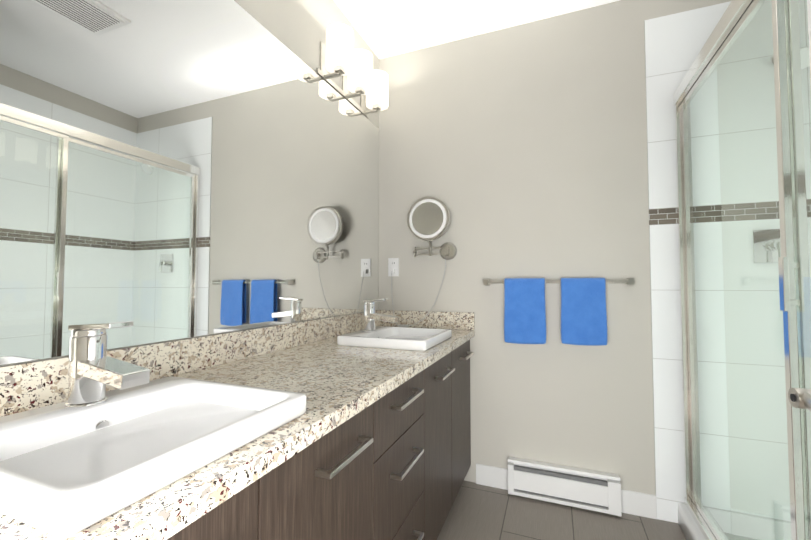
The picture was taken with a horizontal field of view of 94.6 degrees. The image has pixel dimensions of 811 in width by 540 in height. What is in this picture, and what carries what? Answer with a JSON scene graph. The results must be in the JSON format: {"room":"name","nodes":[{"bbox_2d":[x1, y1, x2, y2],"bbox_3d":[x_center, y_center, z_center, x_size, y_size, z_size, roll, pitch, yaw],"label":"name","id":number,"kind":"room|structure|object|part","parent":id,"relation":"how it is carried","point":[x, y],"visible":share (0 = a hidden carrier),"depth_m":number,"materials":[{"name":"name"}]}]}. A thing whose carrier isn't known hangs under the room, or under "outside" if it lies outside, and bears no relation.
{"room":"bathroom","nodes":[
{"label":"bathroom","id":0,"kind":"room"},
{"bbox_2d":[0,0,378,365],"bbox_3d":[-0.710,-0.126,1.180,0.100,2.600,2.870,-1,-2,22],"label":"wall","id":1,"kind":"structure","parent":0,"point":[297,28],"depth_m":1.71,"materials":[{"name":"paint"}]},
{"bbox_2d":[0,314,359,409],"bbox_3d":[-0.544,0.268,1.409,0.020,0.100,2.086,-1,-2,22],"label":"backsplash","id":2,"kind":"structure","parent":1,"relation":"attached to","point":[27,383],"depth_m":1.13,"materials":[{"name":"beige stone"}]},
{"bbox_2d":[0,0,378,364],"bbox_3d":[-0.552,-0.365,1.439,0.005,1.163,2.052,-1,-2,22],"label":"wall mirror","id":3,"kind":"object","parent":1,"relation":"attached to","point":[174,169],"visible":1,"depth_m":1.09,"materials":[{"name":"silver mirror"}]},
{"bbox_2d":[316,23,388,117],"bbox_3d":[-0.255,-1.036,2.001,0.163,0.212,0.542,-1,-2,22],"label":"sconce","id":4,"kind":"object","parent":1,"relation":"attached to","point":[340,55],"visible":1,"depth_m":1.93,"materials":[{"name":"white glass"}]},
{"bbox_2d":[334,0,618,58],"bbox_3d":[0.447,-1.472,0.770,2.590,0.060,2.870,-1,-2,22],"label":"ceiling","id":5,"kind":"structure","parent":0,"point":[386,28],"depth_m":2.06,"materials":[{"name":"white paint"}]},
{"bbox_2d":[379,0,731,494],"bbox_3d":[1.004,-0.096,1.989,2.490,2.600,0.100,-1,-2,22],"label":"wall","id":6,"kind":"structure","parent":0,"point":[519,151],"depth_m":2.05,"materials":[{"name":"paint"}]},
{"bbox_2d":[388,258,407,326],"bbox_3d":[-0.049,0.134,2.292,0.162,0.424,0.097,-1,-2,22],"label":"outlet","id":7,"kind":"object","parent":6,"relation":"attached to","point":[393,263],"depth_m":2.35,"materials":[{"name":"white plastic"}]},
{"bbox_2d":[388,197,456,326],"bbox_3d":[0.079,-0.039,2.242,0.442,0.767,0.106,-1,-2,22],"label":"makeup mirror","id":8,"kind":"object","parent":6,"relation":"attached to","point":[428,219],"visible":0.92,"depth_m":2.19,"materials":[{"name":"silver metal"}]},
{"bbox_3d":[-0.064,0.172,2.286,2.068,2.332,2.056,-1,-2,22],"label":"cord","id":9,"kind":"part","parent":8,"relation":"part of","materials":[{"name":"grey plastic"}]},
{"bbox_3d":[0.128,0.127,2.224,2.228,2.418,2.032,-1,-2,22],"label":"cord","id":10,"kind":"part","parent":8,"relation":"part of","materials":[{"name":"grey plastic"}]},
{"bbox_2d":[380,310,474,329],"bbox_3d":[0.120,0.299,2.256,0.590,0.100,0.020,-1,-2,22],"label":"backsplash","id":11,"kind":"structure","parent":6,"relation":"attached to","point":[458,320],"depth_m":2.22,"materials":[{"name":"beige stone"}]},
{"bbox_2d":[483,278,634,345],"bbox_3d":[0.783,0.218,1.970,0.745,0.351,0.077,-1,-2,22],"label":"towel rail","id":12,"kind":"object","parent":6,"relation":"attached to","point":[583,313],"visible":1,"depth_m":1.92,"materials":[{"name":"blue fabric"}]},
{"bbox_2d":[504,278,545,343],"bbox_3d":[0.640,0.219,2.009,0.217,0.352,0.046,-1,-2,22],"label":"towel","id":13,"kind":"object","parent":12,"relation":"hanging from","point":[524,298],"depth_m":1.99,"materials":[{"name":"blue fabric"}]},
{"bbox_2d":[561,278,607,345],"bbox_3d":[0.904,0.211,1.905,0.215,0.342,0.046,-1,-2,22],"label":"towel","id":14,"kind":"object","parent":12,"relation":"hanging from","point":[583,300],"depth_m":1.89,"materials":[{"name":"blue fabric"}]},
{"bbox_2d":[508,457,621,515],"bbox_3d":[0.805,1.101,1.931,0.530,0.178,0.070,-1,-2,22],"label":"heater","id":15,"kind":"object","parent":6,"relation":"attached to","point":[597,491],"visible":1,"depth_m":1.90,"materials":[{"name":"white metal"}]},
{"bbox_2d":[476,463,656,518],"bbox_3d":[0.804,1.149,1.962,0.868,0.110,0.013,-1,-2,22],"label":"baseboard","id":16,"kind":"structure","parent":6,"relation":"attached to","point":[638,503],"depth_m":1.85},
{"bbox_2d":[644,0,810,208],"bbox_3d":[1.625,-0.787,1.710,0.896,0.960,0.008,-1,-2,22],"label":"shower wall tile","id":17,"kind":"structure","parent":6,"relation":"attached to","point":[675,43],"depth_m":1.77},
{"bbox_2d":[649,217,810,522],"bbox_3d":[1.625,0.482,1.663,0.896,1.420,0.008,-1,-2,22],"label":"wall tile","id":18,"kind":"structure","parent":6,"relation":"attached to","point":[667,385],"depth_m":1.73,"materials":[{"name":"white tile"}]},
{"bbox_2d":[649,199,810,224],"bbox_3d":[1.625,-0.267,1.691,0.896,0.080,0.009,-1,-2,22],"label":"wall tile strip","id":19,"kind":"object","parent":6,"relation":"attached to","point":[662,216],"visible":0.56,"depth_m":1.74,"materials":[{"name":"tile"}]},
{"bbox_2d":[437,480,685,539],"bbox_3d":[0.447,1.186,0.672,2.590,0.060,2.870,-1,-2,22],"label":"floor","id":20,"kind":"structure","parent":0,"point":[479,512],"depth_m":1.77,"materials":[{"name":"tile"}]},
{"bbox_2d":[148,334,474,539],"bbox_3d":[-0.265,0.764,1.280,0.620,0.829,2.086,-1,-2,22],"label":"bathroom vanity","id":21,"kind":"object","parent":20,"relation":"on","point":[355,426],"depth_m":0.99,"materials":[{"name":"brown wood"}]},
{"bbox_2d":[0,330,474,539],"bbox_3d":[-0.270,0.332,1.298,0.610,0.036,2.086,-1,-2,22],"label":"countertop","id":22,"kind":"structure","parent":21,"relation":"on","point":[340,379],"depth_m":0.88,"materials":[{"name":"beige stone"}]},
{"bbox_2d":[56,321,151,405],"bbox_3d":[-0.550,0.196,0.687,0.171,0.204,0.061,-1,-2,22],"label":"faucet","id":23,"kind":"object","parent":22,"relation":"on","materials":[{"name":"silver metal"}]},
{"bbox_2d":[0,374,311,539],"bbox_3d":[-0.464,0.300,0.649,0.407,0.100,0.416,-1,-2,22],"label":"sink","id":24,"kind":"object","parent":22,"relation":"in","point":[65,471],"depth_m":0.60,"materials":[{"name":"white ceramic"}]},
{"bbox_2d":[360,298,399,329],"bbox_3d":[-0.120,0.236,1.770,0.171,0.204,0.062,-1,-2,22],"label":"faucet","id":25,"kind":"object","parent":22,"relation":"on","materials":[{"name":"silver metal"}]},
{"bbox_2d":[332,326,451,349],"bbox_3d":[-0.035,0.340,1.732,0.407,0.100,0.416,-1,-2,22],"label":"sink","id":26,"kind":"object","parent":22,"relation":"in","point":[388,337],"depth_m":1.67,"materials":[{"name":"white ceramic"}]},
{"bbox_2d":[673,0,810,539],"bbox_3d":[1.431,0.083,1.065,0.816,2.171,1.286,-1,-2,22],"label":"shower","id":27,"kind":"object","parent":20,"relation":"on","point":[701,514],"visible":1,"depth_m":1.26,"materials":[{"name":"glass"}]},
{"bbox_3d":[0.916,-0.177,-0.212,0.830,2.600,1.480,-1,-2,22],"label":"wall block","id":28,"kind":"object","parent":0,"visible":0},
{"bbox_2d":[807,0,810,84],"bbox_3d":[0.570,0.116,0.254,0.036,2.032,0.800,-1,-2,22],"label":"door","id":29,"kind":"structure","parent":28,"relation":"attached to","point":[809,15],"depth_m":0.65,"materials":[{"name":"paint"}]},
{"bbox_2d":[788,388,810,411],"bbox_3d":[0.625,0.201,0.546,0.079,0.068,0.148,-1,-2,22],"label":"door knob","id":30,"kind":"object","parent":29,"relation":"attached to","point":[800,398],"depth_m":0.58,"materials":[{"name":"silver metal"}]}
]}

